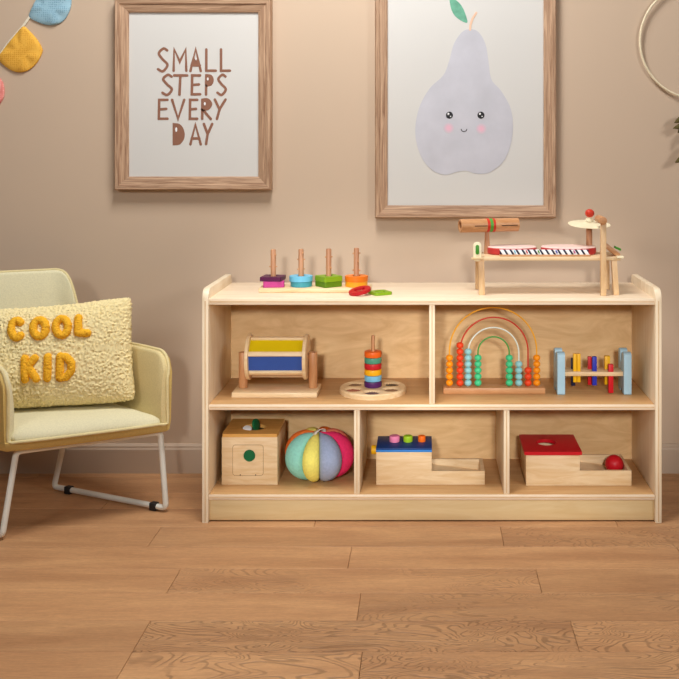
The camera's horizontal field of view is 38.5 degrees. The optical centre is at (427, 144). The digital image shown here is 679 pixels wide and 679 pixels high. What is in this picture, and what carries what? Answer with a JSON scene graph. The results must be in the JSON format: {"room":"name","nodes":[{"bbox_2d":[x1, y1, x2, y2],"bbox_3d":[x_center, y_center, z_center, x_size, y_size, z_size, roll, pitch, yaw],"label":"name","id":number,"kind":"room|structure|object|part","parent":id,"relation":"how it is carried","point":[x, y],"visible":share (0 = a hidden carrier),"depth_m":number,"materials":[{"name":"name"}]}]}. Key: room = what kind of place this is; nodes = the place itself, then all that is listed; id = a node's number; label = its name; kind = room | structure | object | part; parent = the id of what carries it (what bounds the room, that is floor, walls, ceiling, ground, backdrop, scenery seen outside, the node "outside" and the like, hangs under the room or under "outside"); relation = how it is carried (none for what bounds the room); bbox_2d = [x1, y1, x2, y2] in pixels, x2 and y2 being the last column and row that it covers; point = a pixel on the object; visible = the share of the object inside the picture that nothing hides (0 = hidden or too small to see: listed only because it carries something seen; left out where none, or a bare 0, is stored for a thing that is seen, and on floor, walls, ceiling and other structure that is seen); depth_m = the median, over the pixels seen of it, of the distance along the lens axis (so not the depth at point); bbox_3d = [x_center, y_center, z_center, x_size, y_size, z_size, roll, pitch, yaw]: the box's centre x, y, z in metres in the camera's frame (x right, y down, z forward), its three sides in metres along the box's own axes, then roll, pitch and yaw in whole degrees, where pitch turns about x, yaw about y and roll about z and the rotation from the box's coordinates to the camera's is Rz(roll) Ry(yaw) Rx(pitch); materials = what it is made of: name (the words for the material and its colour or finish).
{"room":"children's room","nodes":[
{"label":"children's room","id":0,"kind":"room"},
{"bbox_2d":[0,0,678,442],"bbox_3d":[0.000,-0.297,3.010,6.400,2.600,0.100,0,0,0],"label":"wall","id":1,"kind":"structure","parent":0,"point":[617,142],"depth_m":2.96,"materials":[{"name":"beige paint"}]},
{"bbox_2d":[0,0,71,102],"bbox_3d":[-1.233,-0.323,2.952,0.282,0.424,0.011,0,0,0],"label":"garland","id":2,"kind":"object","parent":1,"relation":"attached to","point":[22,52],"visible":1,"depth_m":2.95,"materials":[{"name":"yellow fabric"}]},
{"bbox_2d":[114,0,272,189],"bbox_3d":[-0.715,-0.154,2.945,0.477,0.581,0.030,0,0,0],"label":"framed print","id":3,"kind":"object","parent":1,"relation":"attached to","point":[193,79],"visible":1,"depth_m":2.95,"materials":[{"name":"brown wood"}]},
{"bbox_3d":[-0.715,-0.425,2.945,0.477,0.040,0.030,0,0,0],"label":"frame rail","id":4,"kind":"part","parent":3,"relation":"part of","materials":[{"name":"brown wood"}]},
{"bbox_3d":[-0.715,0.116,2.945,0.477,0.040,0.030,0,0,0],"label":"frame rail","id":5,"kind":"part","parent":3,"relation":"part of","materials":[{"name":"brown wood"}]},
{"bbox_2d":[0,443,678,473],"bbox_3d":[0.000,0.959,2.953,6.400,0.088,0.014,0,0,0],"label":"baseboard","id":6,"kind":"structure","parent":1,"relation":"attached to","point":[101,458],"depth_m":2.95,"materials":[{"name":"beige paint"}]},
{"bbox_2d":[375,0,555,217],"bbox_3d":[0.115,-0.158,2.945,0.551,0.759,0.030,0,0,0],"label":"framed print","id":7,"kind":"object","parent":1,"relation":"attached to","point":[465,90],"visible":1,"depth_m":2.95,"materials":[{"name":"brown wood"}]},
{"bbox_3d":[0.115,0.203,2.945,0.551,0.038,0.030,0,0,0],"label":"frame rail","id":8,"kind":"part","parent":7,"relation":"part of","materials":[{"name":"brown wood"}]},
{"bbox_2d":[639,0,678,96],"bbox_3d":[0.825,-0.318,2.948,0.362,0.362,0.007,0,0,0],"label":"hoop","id":9,"kind":"object","parent":1,"relation":"attached to","point":[655,1],"visible":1,"depth_m":2.94},
{"bbox_2d":[673,117,678,162],"bbox_3d":[0.793,-0.043,2.924,0.109,0.202,0.036,0,0,0],"label":"leaf sprig","id":10,"kind":"object","parent":9,"relation":"hanging from","point":[677,119],"visible":1,"depth_m":2.91,"materials":[{"name":"plant"}]},
{"bbox_2d":[0,474,678,678],"bbox_3d":[0.000,1.013,1.535,6.399,0.020,3.249,0,0,0],"label":"floor","id":11,"kind":"structure","parent":0,"point":[91,587],"depth_m":2.15,"materials":[{"name":"brown wood"}]},
{"bbox_2d":[0,268,171,537],"bbox_3d":[-1.061,0.683,2.649,0.656,0.638,0.407,0,0,31],"label":"armchair","id":12,"kind":"object","parent":11,"relation":"on","point":[22,430],"visible":0.71,"depth_m":2.61,"materials":[{"name":"yellow fabric"}]},
{"bbox_2d":[0,297,134,408],"bbox_3d":[-1.031,0.570,2.640,0.451,0.284,0.157,0,0,-10],"label":"cushion","id":13,"kind":"object","parent":12,"relation":"on","point":[78,353],"visible":0.99,"depth_m":2.60,"materials":[{"name":"beige fabric"}]},
{"bbox_3d":[-1.052,0.889,2.637,0.628,0.221,0.336,0,0,-24],"label":"sled frame","id":14,"kind":"part","parent":12,"relation":"part of","materials":[{"name":"grey paint"}]},
{"bbox_3d":[-1.049,0.766,2.639,0.630,0.024,0.357,0,0,-22],"label":"seat","id":15,"kind":"part","parent":12,"relation":"part of","materials":[{"name":"yellow fabric"}]},
{"bbox_2d":[202,274,661,522],"bbox_3d":[0.010,0.692,2.712,1.220,0.621,0.305,0,0,0],"label":"shelf","id":16,"kind":"object","parent":11,"relation":"on","point":[413,327],"visible":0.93,"depth_m":2.71,"materials":[{"name":"brown wood"}]},
{"bbox_3d":[-0.591,0.692,2.712,0.018,0.621,0.305,0,0,0],"label":"panel","id":17,"kind":"part","parent":16,"relation":"part of","materials":[{"name":"brown wood"}]},
{"bbox_2d":[222,419,284,484],"bbox_3d":[-0.487,0.859,2.709,0.152,0.139,0.151,0,0,0],"label":"box","id":18,"kind":"object","parent":16,"relation":"on","point":[249,457],"visible":0.94,"depth_m":2.64,"materials":[{"name":"brown wood"}]},
{"bbox_2d":[243,425,251,429],"bbox_3d":[-0.504,0.792,2.692,0.025,0.013,0.024,0,0,0],"label":"disc","id":19,"kind":"object","parent":18,"relation":"on","point":[247,427],"visible":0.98,"depth_m":2.69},
{"bbox_3d":[-0.492,0.861,2.637,0.082,0.082,0.002,0,0,0],"label":"door","id":20,"kind":"part","parent":18,"relation":"part of","materials":[{"name":"brown wood"}]},
{"bbox_3d":[-0.487,0.794,2.711,0.152,0.009,0.148,0,0,0],"label":"lid","id":21,"kind":"part","parent":18,"relation":"part of","materials":[{"name":"brown wood"}]},
{"bbox_2d":[252,419,259,429],"bbox_3d":[-0.481,0.782,2.701,0.014,0.032,0.032,0,0,20],"label":"disc","id":22,"kind":"object","parent":18,"relation":"on","point":[255,423],"visible":0.97,"depth_m":2.70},
{"bbox_2d":[232,334,320,397],"bbox_3d":[-0.419,0.609,2.688,0.233,0.161,0.124,0,0,0],"label":"drum","id":23,"kind":"object","parent":16,"relation":"on","point":[262,356],"visible":1,"depth_m":2.65,"materials":[{"name":"brown wood"}]},
{"bbox_3d":[-0.515,0.626,2.688,0.024,0.100,0.024,0,0,0],"label":"post","id":24,"kind":"part","parent":23,"relation":"part of","materials":[{"name":"beige wood"}]},
{"bbox_3d":[-0.418,0.598,2.643,0.148,0.047,0.011,0,0,0],"label":"colour panel","id":25,"kind":"part","parent":23,"relation":"part of","materials":[{"name":"blue wood"}]},
{"bbox_3d":[-0.418,0.555,2.659,0.148,0.032,0.038,0,0,0],"label":"colour panel","id":26,"kind":"part","parent":23,"relation":"part of","materials":[{"name":"yellow wood"}]},
{"bbox_3d":[-0.320,0.626,2.688,0.024,0.100,0.024,0,0,0],"label":"post","id":27,"kind":"part","parent":23,"relation":"part of","materials":[{"name":"beige wood"}]},
{"bbox_2d":[259,248,371,292],"bbox_3d":[-0.314,0.347,2.703,0.308,0.120,0.085,0,0,0],"label":"stacking toy","id":28,"kind":"object","parent":16,"relation":"on","point":[287,288],"visible":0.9,"depth_m":2.69,"materials":[{"name":"brown wood"}]},
{"bbox_2d":[263,280,283,287],"bbox_3d":[-0.431,0.387,2.700,0.058,0.017,0.058,0,0,-8],"label":"plate","id":29,"kind":"object","parent":28,"relation":"on","point":[266,284],"visible":0.73,"depth_m":2.67,"materials":[{"name":"pink wood"}]},
{"bbox_2d":[260,274,285,281],"bbox_3d":[-0.434,0.372,2.702,0.060,0.012,0.060,0,0,6],"label":"plate","id":30,"kind":"object","parent":29,"relation":"on","point":[267,277],"visible":0.99,"depth_m":2.67,"materials":[{"name":"purple wood"}]},
{"bbox_2d":[291,281,311,287],"bbox_3d":[-0.354,0.388,2.701,0.060,0.014,0.060,0,0,0],"label":"plate","id":31,"kind":"object","parent":28,"relation":"on","point":[293,284],"visible":0.78,"depth_m":2.67,"materials":[{"name":"teal wood"}]},
{"bbox_2d":[289,274,312,281],"bbox_3d":[-0.355,0.373,2.702,0.065,0.014,0.065,0,0,0],"label":"plate","id":32,"kind":"object","parent":31,"relation":"on","point":[307,277],"visible":0.98,"depth_m":2.68,"materials":[{"name":"blue wood"}]},
{"bbox_2d":[315,281,341,287],"bbox_3d":[-0.278,0.388,2.700,0.056,0.014,0.056,0,0,-38],"label":"plate","id":33,"kind":"object","parent":28,"relation":"on","point":[317,283],"visible":0.84,"depth_m":2.68,"materials":[{"name":"green wood"}]},
{"bbox_2d":[315,274,341,282],"bbox_3d":[-0.278,0.373,2.702,0.058,0.014,0.058,0,0,-36],"label":"plate","id":34,"kind":"object","parent":33,"relation":"on","point":[321,278],"visible":0.98,"depth_m":2.68,"materials":[{"name":"green wood"}]},
{"bbox_2d":[345,281,366,287],"bbox_3d":[-0.200,0.388,2.700,0.062,0.014,0.062,0,0,0],"label":"plate","id":35,"kind":"object","parent":28,"relation":"on","point":[347,284],"visible":0.65,"depth_m":2.67,"materials":[{"name":"yellow wood"}]},
{"bbox_2d":[345,274,367,281],"bbox_3d":[-0.200,0.373,2.702,0.065,0.014,0.065,0,0,0],"label":"plate","id":36,"kind":"object","parent":35,"relation":"on","point":[362,277],"visible":0.96,"depth_m":2.68,"materials":[{"name":"orange wood"}]},
{"bbox_2d":[285,426,353,481],"bbox_3d":[-0.304,0.858,2.695,0.190,0.141,0.192,0,0,-11],"label":"ball","id":37,"kind":"object","parent":16,"relation":"on","point":[325,453],"visible":1,"depth_m":2.63,"materials":[{"name":"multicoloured fabric"}]},
{"bbox_2d":[349,285,370,295],"bbox_3d":[-0.186,0.397,2.626,0.061,0.022,0.061,0,0,0],"label":"plate","id":38,"kind":"object","parent":16,"relation":"on","point":[365,289],"visible":1,"depth_m":2.61,"materials":[{"name":"red wood"}]},
{"bbox_2d":[340,335,405,400],"bbox_3d":[-0.154,0.610,2.695,0.185,0.159,0.185,0,0,0],"label":"tray","id":39,"kind":"object","parent":16,"relation":"on","point":[390,389],"visible":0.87,"depth_m":2.66,"materials":[{"name":"brown wood"}]},
{"bbox_2d":[364,381,381,387],"bbox_3d":[-0.154,0.666,2.695,0.048,0.016,0.048,0,0,0],"label":"ring","id":40,"kind":"object","parent":39,"relation":"on","point":[366,384],"visible":0.86,"depth_m":2.67,"materials":[{"name":"purple wood"}]},
{"bbox_2d":[364,375,381,381],"bbox_3d":[-0.154,0.650,2.695,0.048,0.016,0.048,0,0,0],"label":"ring","id":41,"kind":"object","parent":40,"relation":"on","point":[366,378],"visible":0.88,"depth_m":2.67,"materials":[{"name":"blue wood"}]},
{"bbox_2d":[364,369,381,375],"bbox_3d":[-0.154,0.633,2.695,0.048,0.016,0.048,0,0,0],"label":"ring","id":42,"kind":"object","parent":41,"relation":"on","point":[366,372],"visible":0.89,"depth_m":2.67,"materials":[{"name":"yellow wood"}]},
{"bbox_2d":[364,363,381,369],"bbox_3d":[-0.154,0.616,2.695,0.048,0.016,0.048,0,0,0],"label":"ring","id":43,"kind":"object","parent":42,"relation":"on","point":[366,366],"visible":0.88,"depth_m":2.67,"materials":[{"name":"red wood"}]},
{"bbox_2d":[364,357,381,363],"bbox_3d":[-0.154,0.600,2.695,0.048,0.016,0.048,0,0,0],"label":"ring","id":44,"kind":"object","parent":43,"relation":"on","point":[366,360],"visible":0.85,"depth_m":2.67,"materials":[{"name":"green wood"}]},
{"bbox_2d":[364,349,381,357],"bbox_3d":[-0.154,0.583,2.695,0.048,0.016,0.048,0,0,0],"label":"ring","id":45,"kind":"object","parent":44,"relation":"on","point":[368,353],"visible":0.98,"depth_m":2.68,"materials":[{"name":"orange wood"}]},
{"bbox_2d":[368,289,391,295],"bbox_3d":[-0.131,0.404,2.638,0.052,0.008,0.052,0,0,-30],"label":"plate","id":46,"kind":"object","parent":16,"relation":"on","point":[382,292],"visible":0.98,"depth_m":2.62,"materials":[{"name":"green wood"}]},
{"bbox_2d":[371,434,484,484],"bbox_3d":[-0.001,0.870,2.692,0.313,0.118,0.112,0,0,0],"label":"box","id":47,"kind":"object","parent":16,"relation":"on","point":[407,459],"visible":1,"depth_m":2.64,"materials":[{"name":"brown wood"}]},
{"bbox_3d":[-0.149,0.849,2.688,0.017,0.025,0.025,0,0,0],"label":"knob","id":48,"kind":"part","parent":47,"relation":"part of","materials":[{"name":"wood"}]},
{"bbox_3d":[-0.093,0.820,2.695,0.029,0.017,0.029,0,0,0],"label":"knob","id":49,"kind":"part","parent":47,"relation":"part of","materials":[{"name":"pink wood"}]},
{"bbox_3d":[-0.066,0.831,2.692,0.153,0.005,0.111,0,0,0],"label":"lid","id":50,"kind":"part","parent":47,"relation":"part of","materials":[{"name":"blue wood"}]},
{"bbox_3d":[-0.056,0.820,2.695,0.026,0.017,0.026,0,0,0],"label":"knob","id":51,"kind":"part","parent":47,"relation":"part of","materials":[{"name":"green wood"}]},
{"bbox_3d":[-0.017,0.820,2.695,0.021,0.017,0.021,0,0,0],"label":"knob","id":52,"kind":"part","parent":47,"relation":"part of","materials":[{"name":"orange wood"}]},
{"bbox_2d":[479,459,483,469],"bbox_3d":[0.007,0.910,2.692,0.297,0.038,0.089,0,0,0],"label":"tray","id":53,"kind":"object","parent":47,"relation":"attached to","point":[481,466],"depth_m":2.70,"materials":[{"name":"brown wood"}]},
{"bbox_3d":[0.010,0.971,2.578,1.186,0.056,0.016,0,0,0],"label":"kick plate","id":54,"kind":"part","parent":16,"relation":"part of","materials":[{"name":"brown wood"}]},
{"bbox_3d":[0.010,0.704,2.861,1.186,0.558,0.007,0,0,0],"label":"panel","id":55,"kind":"part","parent":16,"relation":"part of","materials":[{"name":"brown wood"}]},
{"bbox_3d":[0.010,0.416,2.714,1.186,0.017,0.302,0,0,0],"label":"panel","id":56,"kind":"part","parent":16,"relation":"part of","materials":[{"name":"brown wood"}]},
{"bbox_3d":[0.010,0.936,2.710,1.186,0.014,0.294,0,0,0],"label":"shelf","id":57,"kind":"part","parent":16,"relation":"part of","materials":[{"name":"brown wood"}]},
{"bbox_3d":[0.010,0.697,2.710,1.186,0.015,0.294,0,0,0],"label":"shelf","id":58,"kind":"part","parent":16,"relation":"part of","materials":[{"name":"brown wood"}]},
{"bbox_2d":[443,307,544,393],"bbox_3d":[0.184,0.570,2.692,0.282,0.238,0.045,0,0,0],"label":"abacus","id":59,"kind":"object","parent":16,"relation":"on","point":[461,387],"visible":1,"depth_m":2.69,"materials":[{"name":"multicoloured wood"}]},
{"bbox_2d":[458,209,623,295],"bbox_3d":[0.307,0.293,2.682,0.447,0.228,0.173,0,0,0],"label":"toy","id":60,"kind":"object","parent":16,"relation":"on","point":[504,252],"visible":1,"depth_m":2.64,"materials":[{"name":"brown wood"}]},
{"bbox_3d":[0.140,0.361,2.731,0.011,0.094,0.014,0,0,0],"label":"leg","id":61,"kind":"part","parent":60,"relation":"part of","materials":[{"name":"brown wood"}]},
{"bbox_3d":[0.134,0.289,2.615,0.022,0.052,0.010,0,0,0],"label":"plate","id":62,"kind":"part","parent":60,"relation":"part of","materials":[{"name":"beige wood"}]},
{"bbox_3d":[0.146,0.361,2.630,0.018,0.094,0.016,0,0,0],"label":"leg","id":63,"kind":"part","parent":60,"relation":"part of","materials":[{"name":"brown wood"}]},
{"bbox_3d":[0.165,0.272,2.690,0.017,0.062,0.017,0,0,0],"label":"wood block post","id":64,"kind":"part","parent":60,"relation":"part of","materials":[{"name":"brown wood"}]},
{"bbox_3d":[0.453,0.264,2.710,0.020,0.079,0.020,0,0,0],"label":"cymbal post","id":65,"kind":"part","parent":60,"relation":"part of","materials":[{"name":"brown wood"}]},
{"bbox_3d":[0.453,0.191,2.706,0.026,0.024,0.026,0,0,0],"label":"cymbal knob","id":66,"kind":"part","parent":60,"relation":"part of","materials":[{"name":"red wood"}]},
{"bbox_3d":[0.475,0.306,2.613,0.015,0.203,0.014,0,0,0],"label":"upright post","id":67,"kind":"part","parent":60,"relation":"part of","materials":[{"name":"brown wood"}]},
{"bbox_3d":[0.507,0.361,2.731,0.011,0.094,0.014,0,0,0],"label":"leg","id":68,"kind":"part","parent":60,"relation":"part of","materials":[{"name":"brown wood"}]},
{"bbox_3d":[0.509,0.361,2.630,0.021,0.094,0.016,0,0,0],"label":"leg","id":69,"kind":"part","parent":60,"relation":"part of","materials":[{"name":"brown wood"}]},
{"bbox_2d":[519,434,631,485],"bbox_3d":[0.408,0.881,2.703,0.293,0.094,0.159,0,0,0],"label":"box","id":70,"kind":"object","parent":16,"relation":"on","point":[546,459],"visible":0.98,"depth_m":2.63,"materials":[{"name":"brown wood"}]},
{"bbox_3d":[0.341,0.839,2.703,0.157,0.009,0.159,0,0,0],"label":"lid","id":71,"kind":"part","parent":70,"relation":"part of","materials":[{"name":"red wood"}]},
{"bbox_2d":[521,455,630,483],"bbox_3d":[0.411,0.908,2.701,0.288,0.041,0.124,0,0,0],"label":"tray","id":72,"kind":"object","parent":70,"relation":"attached to","point":[591,469],"depth_m":2.63,"materials":[{"name":"brown wood"}]},
{"bbox_2d":[605,455,623,469],"bbox_3d":[0.520,0.891,2.695,0.051,0.051,0.051,0,0,0],"label":"ball","id":73,"kind":"object","parent":70,"relation":"in","point":[613,462],"visible":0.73,"depth_m":2.68,"materials":[{"name":"red wood"}]},
{"bbox_2d":[554,348,631,394],"bbox_3d":[0.459,0.631,2.701,0.205,0.116,0.082,0,0,0],"label":"bench","id":74,"kind":"object","parent":16,"relation":"on","point":[623,371],"visible":1,"depth_m":2.68,"materials":[{"name":"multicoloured wood"}]},
{"bbox_3d":[0.612,0.692,2.712,0.018,0.621,0.305,0,0,0],"label":"panel","id":75,"kind":"part","parent":16,"relation":"part of","materials":[{"name":"brown wood"}]}
]}

